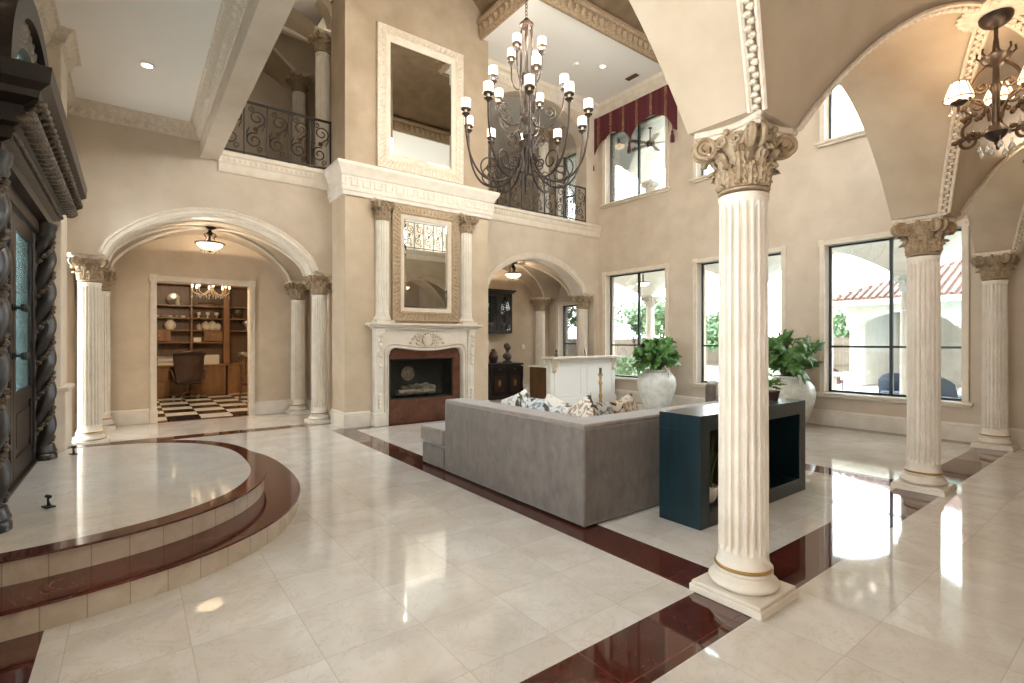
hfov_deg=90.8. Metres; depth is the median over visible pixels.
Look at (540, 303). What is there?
column
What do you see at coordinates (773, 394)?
potted plant
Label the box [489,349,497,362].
vase
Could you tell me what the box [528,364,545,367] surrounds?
countertop
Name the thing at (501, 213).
trim
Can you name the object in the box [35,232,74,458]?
wall
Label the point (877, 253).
ceiling
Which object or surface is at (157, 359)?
paper tray
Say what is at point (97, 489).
platform
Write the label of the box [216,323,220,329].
shell ornament
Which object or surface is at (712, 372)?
lawn
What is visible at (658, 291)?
wall
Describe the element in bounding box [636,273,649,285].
lamp
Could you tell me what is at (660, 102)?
window valance
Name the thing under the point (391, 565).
floor
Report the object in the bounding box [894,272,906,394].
column
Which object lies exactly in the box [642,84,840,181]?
wall
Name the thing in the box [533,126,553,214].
column
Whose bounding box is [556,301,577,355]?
window
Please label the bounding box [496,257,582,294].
trim
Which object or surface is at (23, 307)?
door
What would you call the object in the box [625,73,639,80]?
ceiling vent
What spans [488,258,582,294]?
trim
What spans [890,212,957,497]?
column
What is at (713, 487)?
pot
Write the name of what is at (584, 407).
throw pillow
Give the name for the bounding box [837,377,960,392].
floor
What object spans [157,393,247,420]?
floor
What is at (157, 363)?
paper tray
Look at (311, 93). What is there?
wall
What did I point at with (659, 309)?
tree
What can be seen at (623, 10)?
ceiling
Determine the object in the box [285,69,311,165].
column
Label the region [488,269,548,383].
wall
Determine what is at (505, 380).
bar cabinet
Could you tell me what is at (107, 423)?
column
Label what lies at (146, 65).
recessed light
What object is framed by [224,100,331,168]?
balcony railing
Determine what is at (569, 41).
ceiling
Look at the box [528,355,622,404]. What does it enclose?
bar counter
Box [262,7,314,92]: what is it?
ceiling
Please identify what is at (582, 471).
sectional sofa
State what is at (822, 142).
window
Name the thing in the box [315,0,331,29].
wall
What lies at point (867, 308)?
neighboring building
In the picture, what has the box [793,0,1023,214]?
trim
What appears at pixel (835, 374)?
patio table
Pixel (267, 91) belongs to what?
wall
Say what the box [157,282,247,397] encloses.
bookcase
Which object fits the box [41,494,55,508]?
door stop
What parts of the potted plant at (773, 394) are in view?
pot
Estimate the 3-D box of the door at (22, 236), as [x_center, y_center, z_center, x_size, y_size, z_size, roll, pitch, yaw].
[-4.414,0.050,4.589,0.147,2.240,1.015,0,0,-37]
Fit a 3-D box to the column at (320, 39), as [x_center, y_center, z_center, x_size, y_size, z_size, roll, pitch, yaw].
[-3.606,-4.475,9.620,0.468,2.750,0.468,0,0,-37]
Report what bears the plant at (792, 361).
in the jar at (795, 388)
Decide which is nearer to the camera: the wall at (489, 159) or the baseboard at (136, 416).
the baseboard at (136, 416)
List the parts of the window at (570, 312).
sash, pane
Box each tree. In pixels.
[615,294,645,357]
[637,293,664,339]
[706,311,718,351]
[833,309,849,337]
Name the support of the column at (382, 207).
on the fireplace mantel
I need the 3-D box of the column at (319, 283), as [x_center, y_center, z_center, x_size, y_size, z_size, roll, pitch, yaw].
[-3.571,0.125,9.358,0.468,2.750,0.468,0,0,-37]
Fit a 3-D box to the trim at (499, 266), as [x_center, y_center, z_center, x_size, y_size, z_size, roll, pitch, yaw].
[0.672,-1.702,12.252,3.193,0.905,0.057,0,0,-37]
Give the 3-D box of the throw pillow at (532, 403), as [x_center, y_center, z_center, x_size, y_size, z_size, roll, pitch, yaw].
[0.260,0.825,5.234,0.236,0.510,0.533,0,0,-35]
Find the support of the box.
in the bookcase at (231, 339)
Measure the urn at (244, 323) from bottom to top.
0.312 m
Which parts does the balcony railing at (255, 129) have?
post, post, rail, post, handrail, post, post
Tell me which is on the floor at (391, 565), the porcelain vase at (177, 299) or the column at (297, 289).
the column at (297, 289)
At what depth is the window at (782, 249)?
11.15 m
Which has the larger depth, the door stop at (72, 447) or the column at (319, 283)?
the column at (319, 283)
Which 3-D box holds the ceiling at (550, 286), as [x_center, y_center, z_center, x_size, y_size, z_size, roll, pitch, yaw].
[-0.131,-1.650,13.216,4.280,0.800,1.550,0,0,-37]
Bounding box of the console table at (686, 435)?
[659,398,804,530]
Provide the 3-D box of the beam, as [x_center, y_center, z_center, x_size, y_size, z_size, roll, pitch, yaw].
[-2.570,-5.165,5.070,0.250,4.470,7.610,0,0,-37]
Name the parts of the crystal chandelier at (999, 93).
lamp shade, arm, stem, arm, lamp shade, arm, lamp shade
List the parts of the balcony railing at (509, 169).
post, post, post, handrail, rail, post, post, post, post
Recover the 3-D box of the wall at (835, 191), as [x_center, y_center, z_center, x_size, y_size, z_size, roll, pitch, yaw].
[4.684,-2.950,10.681,0.350,8.900,17.400,0,0,-37]
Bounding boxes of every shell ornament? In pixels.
[196,323,201,329]
[202,321,208,329]
[209,320,215,329]
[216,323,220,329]
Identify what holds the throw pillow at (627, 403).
on the sectional sofa
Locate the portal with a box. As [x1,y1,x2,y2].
[0,0,86,533]
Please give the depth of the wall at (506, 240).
13.06 m
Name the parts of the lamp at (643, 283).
lamp shade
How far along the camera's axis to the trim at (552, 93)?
12.35 m
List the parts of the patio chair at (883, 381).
seat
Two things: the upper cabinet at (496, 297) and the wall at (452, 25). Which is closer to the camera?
the wall at (452, 25)
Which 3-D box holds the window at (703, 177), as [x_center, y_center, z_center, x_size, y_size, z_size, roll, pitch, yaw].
[4.691,-4.553,10.473,0.330,2.087,2.090,0,0,-37]
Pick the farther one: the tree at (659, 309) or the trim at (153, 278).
the tree at (659, 309)
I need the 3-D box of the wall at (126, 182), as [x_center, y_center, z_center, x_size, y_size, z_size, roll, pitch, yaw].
[-4.935,-4.325,8.334,3.890,6.150,0.450,0,0,-37]
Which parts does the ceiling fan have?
motor, blade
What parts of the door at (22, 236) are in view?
glass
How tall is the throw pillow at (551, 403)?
0.593 m
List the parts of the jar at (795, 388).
lug handle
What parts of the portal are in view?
arch frame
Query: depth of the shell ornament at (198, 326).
14.22 m
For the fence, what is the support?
on the lawn at (712, 372)
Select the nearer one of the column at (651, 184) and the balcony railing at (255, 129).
the balcony railing at (255, 129)
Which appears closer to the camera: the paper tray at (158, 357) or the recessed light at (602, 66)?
the recessed light at (602, 66)
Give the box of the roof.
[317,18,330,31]
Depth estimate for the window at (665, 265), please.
12.68 m
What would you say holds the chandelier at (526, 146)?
hanging from the ceiling at (623, 10)
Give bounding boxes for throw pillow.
[501,388,527,407]
[525,397,544,409]
[542,393,571,413]
[566,392,595,416]
[593,401,613,415]
[609,392,638,413]
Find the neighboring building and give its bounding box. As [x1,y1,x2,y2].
[833,259,960,391]
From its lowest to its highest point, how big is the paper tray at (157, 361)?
0.055 m
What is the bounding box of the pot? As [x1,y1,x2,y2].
[710,483,717,502]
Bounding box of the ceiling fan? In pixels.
[645,133,664,151]
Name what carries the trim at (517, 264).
attached to the wall at (506, 240)
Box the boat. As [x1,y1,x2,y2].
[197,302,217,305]
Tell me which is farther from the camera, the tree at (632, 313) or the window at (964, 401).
the tree at (632, 313)
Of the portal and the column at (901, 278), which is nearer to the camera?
the portal
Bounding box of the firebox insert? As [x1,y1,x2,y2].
[390,357,452,399]
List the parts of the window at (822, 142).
casing, sash, sill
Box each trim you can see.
[0,440,266,563]
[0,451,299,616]
[0,480,263,586]
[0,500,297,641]
[33,0,248,140]
[98,207,318,271]
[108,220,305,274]
[109,225,304,281]
[149,274,255,423]
[218,150,328,190]
[272,26,307,70]
[324,158,499,220]
[476,0,658,63]
[488,58,667,118]
[488,252,586,293]
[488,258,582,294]
[491,204,601,238]
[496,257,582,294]
[511,263,569,297]
[520,260,571,295]
[736,0,767,115]
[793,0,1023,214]
[953,144,1023,253]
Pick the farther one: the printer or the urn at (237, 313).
the urn at (237, 313)
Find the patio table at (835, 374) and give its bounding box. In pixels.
[833,372,863,389]
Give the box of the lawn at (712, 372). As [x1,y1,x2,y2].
[615,365,848,381]
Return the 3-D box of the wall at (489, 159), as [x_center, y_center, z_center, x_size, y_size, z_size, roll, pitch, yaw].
[-2.275,-4.630,16.203,4.100,3.340,0.200,0,0,-37]
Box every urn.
[232,309,242,318]
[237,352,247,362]
[241,320,247,329]
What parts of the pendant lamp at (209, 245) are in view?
lamp shade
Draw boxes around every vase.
[175,298,180,304]
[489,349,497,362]
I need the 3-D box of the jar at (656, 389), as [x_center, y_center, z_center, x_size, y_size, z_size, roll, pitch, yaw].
[3.144,1.032,10.972,0.824,0.935,0.827,0,0,36]
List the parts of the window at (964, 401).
sill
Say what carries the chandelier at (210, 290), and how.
hanging from the ceiling
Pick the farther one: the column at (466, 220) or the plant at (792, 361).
the column at (466, 220)
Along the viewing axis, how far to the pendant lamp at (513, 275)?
13.02 m
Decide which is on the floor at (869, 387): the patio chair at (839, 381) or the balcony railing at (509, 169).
the patio chair at (839, 381)
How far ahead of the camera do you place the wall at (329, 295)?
10.61 m
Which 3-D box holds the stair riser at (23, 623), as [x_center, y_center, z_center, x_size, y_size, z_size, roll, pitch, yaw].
[-3.264,1.431,4.778,2.070,0.137,4.480,0,0,-37]
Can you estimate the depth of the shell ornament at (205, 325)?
14.29 m
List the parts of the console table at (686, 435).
panel, panel, panel, panel, panel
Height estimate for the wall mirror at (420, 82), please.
2.600 m
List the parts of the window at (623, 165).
sash, sill, pane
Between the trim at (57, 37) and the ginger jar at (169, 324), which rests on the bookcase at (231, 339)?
the ginger jar at (169, 324)
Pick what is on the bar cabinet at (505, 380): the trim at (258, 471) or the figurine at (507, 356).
the figurine at (507, 356)
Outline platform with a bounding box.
[0,443,250,552]
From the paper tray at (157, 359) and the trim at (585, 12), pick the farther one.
the paper tray at (157, 359)
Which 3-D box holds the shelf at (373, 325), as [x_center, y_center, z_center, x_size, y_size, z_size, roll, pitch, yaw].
[-1.591,-0.275,9.507,2.320,0.110,0.290,0,0,-37]
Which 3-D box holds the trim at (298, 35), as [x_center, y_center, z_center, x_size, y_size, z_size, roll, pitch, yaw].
[-5.502,-6.050,9.442,3.043,0.496,1.311,0,0,-37]
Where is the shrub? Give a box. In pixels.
[615,354,641,375]
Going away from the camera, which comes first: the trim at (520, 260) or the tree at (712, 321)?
the trim at (520, 260)
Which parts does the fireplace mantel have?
leg, moulding, moulding, leg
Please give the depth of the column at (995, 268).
7.04 m
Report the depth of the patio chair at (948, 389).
10.88 m
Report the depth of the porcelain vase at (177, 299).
13.93 m
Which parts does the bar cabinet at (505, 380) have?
corner post, drawer, door, inlay panel, drawer, door, inlay panel, corner post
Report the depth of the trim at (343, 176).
9.28 m
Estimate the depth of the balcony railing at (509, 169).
12.34 m
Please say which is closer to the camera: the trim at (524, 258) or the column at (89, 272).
the column at (89, 272)
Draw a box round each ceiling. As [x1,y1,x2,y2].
[55,0,221,121]
[67,222,305,281]
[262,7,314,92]
[280,0,331,40]
[473,0,644,33]
[483,0,661,158]
[503,261,569,299]
[615,231,960,295]
[634,116,664,181]
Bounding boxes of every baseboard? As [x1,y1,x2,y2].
[75,409,148,428]
[256,398,310,414]
[330,408,370,428]
[523,384,529,392]
[615,389,1023,448]
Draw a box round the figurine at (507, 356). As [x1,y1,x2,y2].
[503,343,511,362]
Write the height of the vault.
1.020 m
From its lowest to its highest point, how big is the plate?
0.323 m
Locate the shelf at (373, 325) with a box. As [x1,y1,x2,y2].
[365,322,482,329]
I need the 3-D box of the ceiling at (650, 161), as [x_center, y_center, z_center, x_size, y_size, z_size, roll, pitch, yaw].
[6.187,-5.550,11.089,2.520,1.000,16.160,0,0,-37]
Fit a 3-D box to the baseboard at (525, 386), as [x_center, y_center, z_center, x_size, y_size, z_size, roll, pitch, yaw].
[-0.146,1.365,13.236,4.280,0.270,1.500,0,0,-37]
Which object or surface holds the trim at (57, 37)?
attached to the wall at (63, 400)
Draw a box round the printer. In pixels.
[204,355,218,363]
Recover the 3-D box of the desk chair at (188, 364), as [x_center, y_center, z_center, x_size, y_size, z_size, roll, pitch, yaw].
[-8.529,0.856,13.258,0.734,1.265,0.796,0,0,44]
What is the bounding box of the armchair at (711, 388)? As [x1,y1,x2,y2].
[705,380,717,401]
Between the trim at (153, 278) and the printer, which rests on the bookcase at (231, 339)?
the printer
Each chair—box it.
[168,350,206,398]
[238,354,247,402]
[833,368,843,389]
[878,373,899,393]
[941,377,960,397]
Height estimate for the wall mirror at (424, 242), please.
2.150 m
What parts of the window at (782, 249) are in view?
sill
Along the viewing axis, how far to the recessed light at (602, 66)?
11.45 m
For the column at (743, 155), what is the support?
on the floor at (391, 565)
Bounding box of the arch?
[629,0,1015,252]
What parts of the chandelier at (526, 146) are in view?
lamp shade, lamp shade, lamp shade, lamp shade, arm, lamp shade, arm, lamp shade, arm, arm, arm, arm, lamp shade, lamp shade, arm, arm, arm, stem, chain, arm, lamp shade, arm, arm, lamp shade, arm, lamp shade, lamp shade, arm, arm, arm, arm, lamp shade, arm, lamp shade, lamp shade, lamp shade, lamp shade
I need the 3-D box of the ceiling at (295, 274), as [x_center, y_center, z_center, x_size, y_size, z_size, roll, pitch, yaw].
[-5.502,-1.650,9.160,3.780,0.800,1.550,0,0,-37]
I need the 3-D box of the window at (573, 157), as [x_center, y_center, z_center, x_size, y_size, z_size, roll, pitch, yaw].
[1.650,-4.404,14.499,0.330,2.187,1.020,0,0,-37]
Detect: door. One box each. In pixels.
[6,211,27,486]
[13,213,32,481]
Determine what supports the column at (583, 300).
on the floor at (391, 565)
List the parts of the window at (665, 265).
sill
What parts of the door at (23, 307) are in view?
knob, knob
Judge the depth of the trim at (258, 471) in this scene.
3.50 m
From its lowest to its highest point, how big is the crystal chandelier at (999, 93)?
0.996 m
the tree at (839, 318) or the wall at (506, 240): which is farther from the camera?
the tree at (839, 318)
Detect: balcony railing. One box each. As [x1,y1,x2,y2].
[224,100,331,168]
[488,163,585,221]
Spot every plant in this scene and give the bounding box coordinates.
[631,336,682,373]
[769,329,824,383]
[769,377,786,400]
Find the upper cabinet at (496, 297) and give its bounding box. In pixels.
[488,288,515,333]
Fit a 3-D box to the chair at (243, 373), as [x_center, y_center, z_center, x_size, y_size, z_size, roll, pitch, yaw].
[-6.293,0.895,12.270,0.506,1.190,0.558,0,0,34]
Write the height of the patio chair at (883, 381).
0.768 m
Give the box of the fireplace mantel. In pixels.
[365,322,482,426]
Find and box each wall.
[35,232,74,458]
[46,48,74,451]
[67,114,331,273]
[75,235,305,414]
[224,71,306,166]
[306,283,331,414]
[307,58,330,167]
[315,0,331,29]
[331,0,487,412]
[488,78,597,355]
[488,158,494,191]
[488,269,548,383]
[495,91,1023,428]
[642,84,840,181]
[652,244,960,295]
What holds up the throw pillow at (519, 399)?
on the sectional sofa
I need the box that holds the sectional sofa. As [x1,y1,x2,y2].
[421,398,717,526]
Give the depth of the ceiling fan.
14.17 m
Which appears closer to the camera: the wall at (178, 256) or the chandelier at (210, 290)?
the wall at (178, 256)
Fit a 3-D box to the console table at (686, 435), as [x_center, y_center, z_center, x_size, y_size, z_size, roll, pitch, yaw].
[2.117,1.048,4.713,1.860,0.905,0.390,0,0,-37]
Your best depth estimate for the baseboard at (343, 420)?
8.85 m
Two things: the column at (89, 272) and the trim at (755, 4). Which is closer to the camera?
the trim at (755, 4)
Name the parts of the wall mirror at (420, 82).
plate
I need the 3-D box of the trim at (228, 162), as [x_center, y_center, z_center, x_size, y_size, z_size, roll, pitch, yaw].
[-4.006,-2.930,8.673,1.800,0.340,0.130,0,0,-37]
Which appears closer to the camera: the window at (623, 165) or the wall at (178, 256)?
the wall at (178, 256)
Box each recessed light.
[138,61,155,69]
[599,64,606,68]
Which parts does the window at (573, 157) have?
sash, pane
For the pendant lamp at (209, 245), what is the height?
0.472 m
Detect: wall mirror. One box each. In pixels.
[376,21,463,184]
[391,203,458,321]
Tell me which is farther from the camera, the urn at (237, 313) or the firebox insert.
the urn at (237, 313)
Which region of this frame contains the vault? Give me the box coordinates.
[720,0,1023,252]
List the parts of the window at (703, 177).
casing, sill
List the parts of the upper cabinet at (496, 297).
door, cornice, door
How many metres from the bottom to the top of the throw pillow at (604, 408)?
0.535 m
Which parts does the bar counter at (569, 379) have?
panel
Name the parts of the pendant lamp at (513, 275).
lamp shade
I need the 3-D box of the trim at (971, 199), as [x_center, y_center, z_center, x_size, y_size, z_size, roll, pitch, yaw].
[6.090,-1.742,5.583,3.160,1.063,1.256,0,0,-37]
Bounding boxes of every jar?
[164,320,175,329]
[637,367,675,409]
[769,373,815,423]
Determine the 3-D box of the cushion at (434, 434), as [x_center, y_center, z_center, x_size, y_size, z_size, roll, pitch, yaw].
[-0.455,1.123,6.418,1.290,0.185,0.570,0,0,-37]
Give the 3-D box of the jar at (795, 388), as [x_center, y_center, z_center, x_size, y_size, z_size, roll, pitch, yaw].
[4.907,1.032,8.933,0.827,0.935,0.824,0,0,34]
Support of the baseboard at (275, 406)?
attached to the wall at (329, 295)
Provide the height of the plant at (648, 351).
0.826 m
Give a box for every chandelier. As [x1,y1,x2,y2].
[191,284,229,298]
[461,0,592,194]
[942,0,1023,158]
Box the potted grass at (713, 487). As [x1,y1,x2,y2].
[710,433,717,502]
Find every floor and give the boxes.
[0,393,1023,682]
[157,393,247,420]
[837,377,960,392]
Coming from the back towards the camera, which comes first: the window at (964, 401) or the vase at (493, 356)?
the vase at (493, 356)
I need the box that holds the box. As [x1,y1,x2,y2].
[193,338,200,341]
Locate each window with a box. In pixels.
[556,146,576,220]
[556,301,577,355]
[599,115,670,208]
[602,263,668,381]
[689,137,713,183]
[689,245,786,388]
[815,92,865,147]
[816,219,973,408]
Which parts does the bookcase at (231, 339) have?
drawer, drawer, drawer, shelf, shelf, shelf, shelf, crown, shelf, shelf, shelf, shelf, door, drawer, door, shelf, shelf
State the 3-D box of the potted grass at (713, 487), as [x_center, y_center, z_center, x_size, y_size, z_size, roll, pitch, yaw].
[1.669,1.071,4.358,0.244,0.598,0.224,0,0,-37]
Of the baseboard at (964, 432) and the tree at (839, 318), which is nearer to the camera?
the baseboard at (964, 432)
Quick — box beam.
[200,0,295,160]
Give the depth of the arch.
4.18 m
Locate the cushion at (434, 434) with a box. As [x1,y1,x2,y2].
[421,422,444,445]
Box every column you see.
[67,253,110,445]
[102,268,117,430]
[284,280,310,414]
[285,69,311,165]
[304,272,331,424]
[307,26,330,169]
[371,196,396,322]
[457,212,478,324]
[530,297,550,364]
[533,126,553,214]
[572,294,593,355]
[641,179,659,191]
[641,295,659,368]
[689,111,798,620]
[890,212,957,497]
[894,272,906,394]
[970,250,1019,451]
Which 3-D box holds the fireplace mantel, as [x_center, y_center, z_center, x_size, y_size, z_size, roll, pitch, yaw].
[-1.591,0.585,9.507,2.320,1.830,0.290,0,0,-37]
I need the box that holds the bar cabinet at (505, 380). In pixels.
[488,362,523,399]
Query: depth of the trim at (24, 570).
3.13 m
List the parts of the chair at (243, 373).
leg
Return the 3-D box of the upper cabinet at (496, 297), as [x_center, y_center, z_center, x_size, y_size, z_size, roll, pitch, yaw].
[-0.437,-0.810,13.687,1.080,1.180,0.430,0,0,-37]
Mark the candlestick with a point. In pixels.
(600, 374)
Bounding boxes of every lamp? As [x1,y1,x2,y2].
[194,226,224,253]
[504,262,521,280]
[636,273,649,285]
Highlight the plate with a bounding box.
[166,293,180,304]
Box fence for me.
[615,336,849,371]
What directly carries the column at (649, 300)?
on the floor at (869, 387)
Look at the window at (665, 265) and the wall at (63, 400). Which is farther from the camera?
the window at (665, 265)
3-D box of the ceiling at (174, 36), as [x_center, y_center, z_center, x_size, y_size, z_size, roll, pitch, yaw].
[-3.458,-3.500,4.462,1.980,0.200,7.710,0,0,-37]
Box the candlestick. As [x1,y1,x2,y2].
[598,368,602,402]
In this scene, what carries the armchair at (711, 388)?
on the floor at (391, 565)
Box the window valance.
[593,84,676,170]
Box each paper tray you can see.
[157,356,172,358]
[157,359,172,360]
[157,361,172,362]
[157,363,173,364]
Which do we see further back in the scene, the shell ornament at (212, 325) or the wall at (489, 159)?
the wall at (489, 159)
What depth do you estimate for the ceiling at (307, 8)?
9.55 m
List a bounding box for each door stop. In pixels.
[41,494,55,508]
[69,446,77,454]
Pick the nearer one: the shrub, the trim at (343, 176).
the trim at (343, 176)

